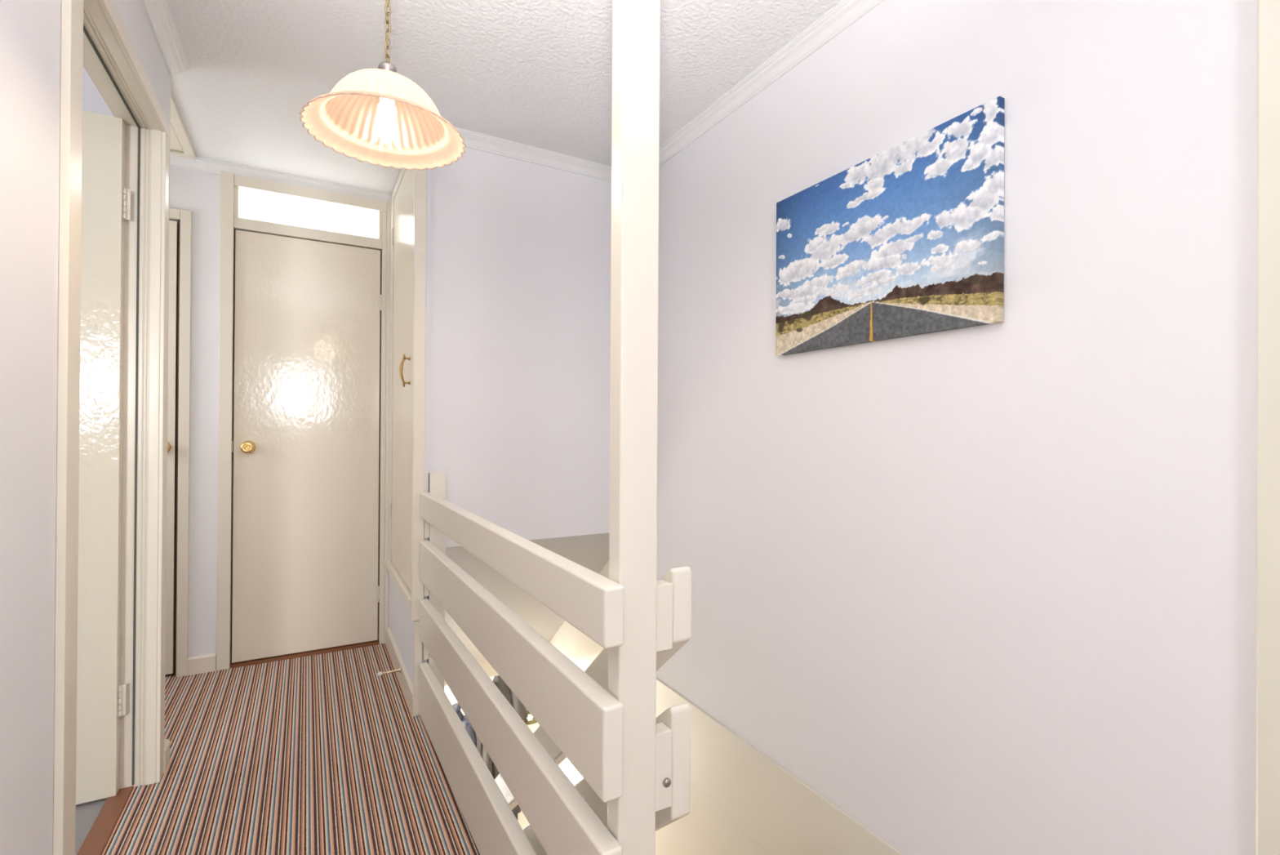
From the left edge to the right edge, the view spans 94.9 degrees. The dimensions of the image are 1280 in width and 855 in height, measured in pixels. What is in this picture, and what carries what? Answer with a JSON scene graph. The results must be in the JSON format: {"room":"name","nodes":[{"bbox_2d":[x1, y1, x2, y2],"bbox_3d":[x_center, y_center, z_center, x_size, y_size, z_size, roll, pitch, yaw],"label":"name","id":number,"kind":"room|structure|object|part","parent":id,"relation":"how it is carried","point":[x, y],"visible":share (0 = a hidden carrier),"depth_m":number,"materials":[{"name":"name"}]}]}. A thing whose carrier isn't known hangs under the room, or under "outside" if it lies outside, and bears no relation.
{"room":"stair landing","nodes":[
{"label":"stair landing","id":0,"kind":"room"},
{"bbox_2d":[0,0,170,854],"bbox_3d":[-0.806,0.073,-0.396,1.008,2.505,4.705,0,0,-30],"label":"wall","id":1,"kind":"structure","parent":0,"point":[30,30],"depth_m":0.96,"materials":[{"name":"white paint"}]},
{"bbox_2d":[76,785,133,854],"bbox_3d":[-1.351,1.078,1.415,0.052,0.010,0.775,0,0,-30],"label":"threshold","id":2,"kind":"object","parent":1,"relation":"attached to","point":[101,829],"depth_m":1.59,"materials":[{"name":"brown wood"}]},
{"bbox_2d":[53,0,169,854],"bbox_3d":[-1.609,0.064,1.254,0.807,2.026,0.892,0,0,-30],"label":"door","id":3,"kind":"structure","parent":1,"relation":"in","point":[111,461],"depth_m":1.70,"materials":[{"name":"beige paint"}]},
{"bbox_2d":[140,0,189,79],"bbox_3d":[-0.364,-1.153,-0.088,0.048,0.046,4.605,0,0,-30],"label":"trim","id":4,"kind":"structure","parent":1,"relation":"attached to","point":[157,12],"depth_m":1.73,"materials":[{"name":"white paint"}]},
{"bbox_2d":[163,738,169,773],"bbox_3d":[-1.508,1.043,1.866,0.014,0.075,0.075,0,0,-30],"label":"baseboard","id":5,"kind":"structure","parent":1,"relation":"attached to","point":[166,741],"depth_m":1.86,"materials":[{"name":"beige paint"}]},
{"bbox_2d":[169,166,220,657],"bbox_3d":[-2.061,0.077,2.586,1.965,2.505,0.100,0,0,-30],"label":"wall","id":6,"kind":"structure","parent":0,"point":[198,193],"depth_m":2.60,"materials":[{"name":"white paint"}]},
{"bbox_2d":[164,208,191,676],"bbox_3d":[-2.308,0.066,2.393,0.764,2.024,0.132,0,0,-30],"label":"door","id":7,"kind":"structure","parent":6,"relation":"in","point":[180,233],"depth_m":2.55,"materials":[{"name":"beige paint"}]},
{"bbox_3d":[-2.043,0.085,2.505,0.058,0.058,0.066,0,0,-30],"label":"knob","id":8,"kind":"part","parent":7,"relation":"part of","materials":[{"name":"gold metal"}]},
{"bbox_2d":[186,653,216,675],"bbox_3d":[-1.932,1.043,2.593,0.102,0.075,0.014,0,0,-30],"label":"baseboard","id":9,"kind":"structure","parent":6,"relation":"attached to","point":[200,664],"depth_m":2.59,"materials":[{"name":"beige paint"}]},
{"bbox_2d":[169,155,392,202],"bbox_3d":[-2.017,-1.153,2.527,1.765,0.046,0.048,0,0,-30],"label":"trim","id":10,"kind":"structure","parent":6,"relation":"attached to","point":[200,164],"depth_m":2.70,"materials":[{"name":"white paint"}]},
{"bbox_2d":[216,170,391,670],"bbox_3d":[-1.578,-0.029,2.808,0.708,2.225,0.134,0,0,-30],"label":"door","id":11,"kind":"structure","parent":6,"relation":"in","point":[304,341],"depth_m":2.79,"materials":[{"name":"beige paint"}]},
{"bbox_3d":[-1.773,0.090,2.658,0.058,0.058,0.066,0,0,-30],"label":"knob","id":12,"kind":"part","parent":11,"relation":"part of","materials":[{"name":"gold metal"}]},
{"bbox_3d":[-1.577,-1.019,2.830,0.590,0.145,0.006,0,0,-30],"label":"transom pane","id":13,"kind":"part","parent":11,"relation":"part of","materials":[{"name":"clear glass"}]},
{"bbox_2d":[230,639,379,667],"bbox_3d":[-1.588,1.077,2.818,0.616,0.012,0.062,0,0,-30],"label":"trim","id":14,"kind":"structure","parent":6,"relation":"attached to","point":[260,660],"depth_m":2.79,"materials":[{"name":"brown wood"}]},
{"bbox_2d":[75,643,479,854],"bbox_3d":[-1.018,1.201,0.064,4.308,0.250,5.516,0,0,-30],"label":"floor","id":15,"kind":"structure","parent":0,"point":[323,753],"depth_m":1.84,"materials":[{"name":"carpet"}]},
{"bbox_2d":[418,0,660,854],"bbox_3d":[-0.407,0.099,1.603,0.107,2.534,1.590,0,0,-30],"label":"balustrade","id":16,"kind":"object","parent":15,"relation":"on","point":[609,737],"visible":0.94,"depth_m":0.96,"materials":[{"name":"white paint"}]},
{"bbox_3d":[-0.789,0.770,2.270,0.060,1.192,0.052,0,0,-30],"label":"newel post","id":17,"kind":"part","parent":16,"relation":"part of","materials":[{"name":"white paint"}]},
{"bbox_3d":[-0.431,0.979,1.557,0.036,0.188,1.535,0,0,-30],"label":"rail","id":18,"kind":"part","parent":16,"relation":"part of","materials":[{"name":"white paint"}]},
{"bbox_3d":[-0.429,0.717,1.558,0.036,0.144,1.535,0,0,-30],"label":"rail","id":19,"kind":"part","parent":16,"relation":"part of","materials":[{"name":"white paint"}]},
{"bbox_3d":[-0.428,0.498,1.558,0.036,0.145,1.535,0,0,-30],"label":"rail","id":20,"kind":"part","parent":16,"relation":"part of","materials":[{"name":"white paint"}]},
{"bbox_3d":[-0.425,0.290,1.560,0.057,0.094,1.534,0,0,-30],"label":"rail","id":21,"kind":"part","parent":16,"relation":"part of","materials":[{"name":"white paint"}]},
{"bbox_2d":[494,566,691,854],"bbox_3d":[-0.556,1.509,2.053,0.076,2.539,2.477,0,0,-30],"label":"stair handrail","id":22,"kind":"object","parent":16,"relation":"attached to","point":[673,590],"visible":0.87,"depth_m":1.00,"materials":[{"name":"white paint"}]},
{"bbox_3d":[-0.543,1.627,2.066,0.040,2.304,2.468,0,0,-30],"label":"rail","id":23,"kind":"part","parent":22,"relation":"part of","materials":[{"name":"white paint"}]},
{"bbox_3d":[-0.011,0.098,0.961,0.070,2.534,0.041,0,0,-30],"label":"post","id":24,"kind":"part","parent":16,"relation":"part of","materials":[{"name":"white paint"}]},
{"bbox_2d":[388,573,413,686],"bbox_3d":[-1.039,0.083,2.635,0.060,2.505,0.823,0,0,-30],"label":"wall","id":25,"kind":"structure","parent":0,"point":[401,625],"depth_m":2.55,"materials":[{"name":"white paint"}]},
{"bbox_2d":[377,666,400,675],"bbox_3d":[-1.052,1.025,2.466,0.090,0.024,0.024,0,0,-30],"label":"door stop","id":26,"kind":"object","parent":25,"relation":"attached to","point":[380,673],"visible":1,"depth_m":2.46,"materials":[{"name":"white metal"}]},
{"bbox_3d":[-1.045,1.025,2.470,0.074,0.024,0.024,0,0,-30],"label":"stem","id":27,"kind":"part","parent":26,"relation":"part of","materials":[{"name":"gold metal"}]},
{"bbox_2d":[385,167,414,608],"bbox_3d":[-1.052,-0.232,2.621,0.100,1.864,0.803,0,0,-30],"label":"upper cabinet","id":28,"kind":"object","parent":25,"relation":"attached to","point":[398,563],"visible":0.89,"depth_m":2.61,"materials":[{"name":"beige paint"}]},
{"bbox_3d":[-1.049,-0.239,2.622,0.034,1.850,0.803,0,0,-30],"label":"frame","id":29,"kind":"part","parent":28,"relation":"part of","materials":[{"name":"beige paint"}]},
{"bbox_3d":[-1.048,0.680,2.623,0.078,0.039,0.803,0,0,-30],"label":"sill","id":30,"kind":"part","parent":28,"relation":"part of","materials":[{"name":"beige paint"}]},
{"bbox_3d":[-0.960,-0.232,2.398,0.040,0.135,0.016,0,0,-30],"label":"handle","id":31,"kind":"part","parent":28,"relation":"part of","materials":[{"name":"gold metal"}]},
{"bbox_2d":[386,626,413,714],"bbox_3d":[-1.060,1.043,2.584,0.012,0.085,0.837,0,0,-30],"label":"baseboard","id":32,"kind":"structure","parent":25,"relation":"attached to","point":[407,686],"depth_m":2.50,"materials":[{"name":"beige paint"}]},
{"bbox_2d":[444,675,539,827],"bbox_3d":[-1.719,2.455,4.622,3.800,2.170,0.100,0,0,-30],"label":"wall","id":33,"kind":"structure","parent":0,"point":[522,819],"depth_m":4.79,"materials":[{"name":"beige paint"}]},
{"bbox_2d":[452,702,476,747],"bbox_3d":[-1.446,2.626,4.563,0.340,0.951,0.193,0,0,-30],"label":"padded jacket","id":34,"kind":"object","parent":33,"relation":"hanging from","point":[464,720],"visible":0.13,"depth_m":4.55,"materials":[{"name":"grey fabric"}]},
{"bbox_2d":[166,0,841,193],"bbox_3d":[-0.283,-1.224,0.424,2.908,0.100,5.616,0,0,-30],"label":"ceiling","id":35,"kind":"structure","parent":0,"point":[537,73],"depth_m":1.88,"materials":[{"name":"white paint"}]},
{"bbox_2d":[169,94,195,159],"bbox_3d":[-2.069,-1.169,2.041,0.755,0.018,0.730,0,0,-30],"label":"hatch","id":36,"kind":"object","parent":35,"relation":"attached to","point":[180,145],"visible":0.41,"depth_m":2.37,"materials":[{"name":"beige paint"}]},
{"bbox_3d":[-2.068,-1.174,2.039,0.677,0.008,0.648,0,0,-30],"label":"panel","id":37,"kind":"part","parent":36,"relation":"part of","materials":[{"name":"beige paint"}]},
{"bbox_2d":[299,0,466,169],"bbox_3d":[-0.515,-0.879,1.203,0.308,0.585,0.308,0,0,-30],"label":"pendant lamp","id":38,"kind":"object","parent":35,"relation":"hanging from","point":[380,116],"visible":1,"depth_m":1.24,"materials":[{"name":"white glass"}]},
{"bbox_3d":[-0.517,-0.650,1.202,0.308,0.115,0.308,0,0,-30],"label":"lamp shade","id":39,"kind":"part","parent":38,"relation":"part of","materials":[{"name":"white glass"}]},
{"bbox_3d":[-0.517,-0.624,1.202,0.036,0.074,0.036,0,0,-30],"label":"bulb","id":40,"kind":"part","parent":38,"relation":"part of","materials":[{"name":"white glass"}]},
{"bbox_2d":[417,146,611,715],"bbox_3d":[-0.462,0.086,2.511,0.943,2.505,0.120,0,0,-30],"label":"wall","id":41,"kind":"structure","parent":0,"point":[521,251],"depth_m":2.46,"materials":[{"name":"white paint"}]},
{"bbox_2d":[412,692,413,716],"bbox_3d":[-0.832,1.043,2.225,0.055,0.085,0.012,0,0,-30],"label":"baseboard","id":42,"kind":"structure","parent":41,"relation":"attached to","point":[412,692],"depth_m":2.21,"materials":[{"name":"beige paint"}]},
{"bbox_2d":[413,619,422,715],"bbox_3d":[-0.839,0.907,2.220,0.028,0.358,0.013,0,0,-30],"label":"trim","id":43,"kind":"structure","parent":41,"relation":"attached to","point":[417,641],"depth_m":2.21,"materials":[{"name":"beige paint"}]},
{"bbox_2d":[411,168,426,621],"bbox_3d":[-0.834,-0.222,2.221,0.042,1.895,0.017,0,0,-30],"label":"trim","id":44,"kind":"structure","parent":41,"relation":"attached to","point":[420,175],"depth_m":2.21,"materials":[{"name":"beige paint"}]},
{"bbox_2d":[453,126,611,182],"bbox_3d":[-0.424,-1.143,2.483,0.923,0.046,0.048,0,0,-30],"label":"trim","id":45,"kind":"structure","parent":41,"relation":"attached to","point":[475,140],"depth_m":2.47,"materials":[{"name":"white paint"}]},
{"bbox_2d":[444,532,608,660],"bbox_3d":[-0.705,0.927,2.989,0.883,0.902,1.104,0,0,-30],"label":"wall","id":46,"kind":"structure","parent":0,"point":[591,551],"depth_m":2.80,"materials":[{"name":"grey paint"}]},
{"bbox_2d":[549,0,1257,854],"bbox_3d":[0.859,1.189,1.222,0.100,4.705,5.880,0,0,-30],"label":"wall","id":47,"kind":"structure","parent":0,"point":[988,588],"depth_m":1.27,"materials":[{"name":"white paint"}]},
{"bbox_2d":[658,0,884,167],"bbox_3d":[1.076,-1.141,0.721,0.048,0.046,4.593,0,0,-30],"label":"trim","id":48,"kind":"structure","parent":47,"relation":"attached to","point":[845,13],"depth_m":1.87,"materials":[{"name":"white paint"}]},
{"bbox_2d":[656,677,903,854],"bbox_3d":[0.563,1.222,1.739,0.104,0.304,2.473,0,0,-30],"label":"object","id":49,"kind":"structure","parent":47,"relation":"attached to","point":[784,815],"depth_m":1.91,"materials":[{"name":"beige paint"}]},
{"bbox_2d":[775,96,1004,355],"bbox_3d":[0.608,-0.469,1.565,0.018,0.483,0.690,0,0,-30],"label":"picture","id":50,"kind":"object","parent":47,"relation":"attached to","point":[907,239],"visible":1,"depth_m":1.47,"materials":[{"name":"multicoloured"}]},
{"bbox_2d":[1256,0,1279,854],"bbox_3d":[1.228,0.066,0.538,0.088,2.050,0.925,0,0,-30],"label":"door","id":51,"kind":"structure","parent":47,"relation":"in","point":[1268,408],"depth_m":0.91,"materials":[{"name":"beige paint"}]},
{"bbox_3d":[-0.975,2.455,3.411,3.700,2.170,0.100,0,0,-30],"label":"wall","id":52,"kind":"structure","parent":0,"visible":0},
{"bbox_2d":[444,658,498,685],"bbox_3d":[-1.057,1.399,3.469,3.600,0.180,0.080,0,0,-30],"label":"trim","id":53,"kind":"structure","parent":52,"relation":"attached to","point":[489,669],"depth_m":3.51,"materials":[{"name":"beige paint"}]},
{"bbox_3d":[-1.124,1.889,4.847,1.050,0.070,0.094,0,0,-30],"label":"coat rack","id":54,"kind":"object","parent":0,"visible":0},
{"bbox_2d":[480,675,525,819],"bbox_3d":[-1.116,2.634,4.752,0.363,1.411,0.184,0,0,-30],"label":"coat","id":55,"kind":"object","parent":54,"relation":"hanging from","point":[515,702],"visible":0.12,"depth_m":4.72,"materials":[{"name":"grey fabric"}]},
{"bbox_2d":[524,706,537,733],"bbox_3d":[-0.905,2.273,4.903,0.132,0.723,0.123,0,0,-30],"label":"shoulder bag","id":56,"kind":"object","parent":54,"relation":"hanging from","point":[530,720],"visible":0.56,"depth_m":4.86,"materials":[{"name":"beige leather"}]},
{"bbox_2d":[526,713,533,720],"bbox_3d":[-0.906,2.386,4.842,0.064,0.058,0.017,0,0,-30],"label":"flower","id":57,"kind":"object","parent":56,"relation":"on","point":[529,717],"depth_m":4.84,"materials":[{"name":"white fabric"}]}
]}

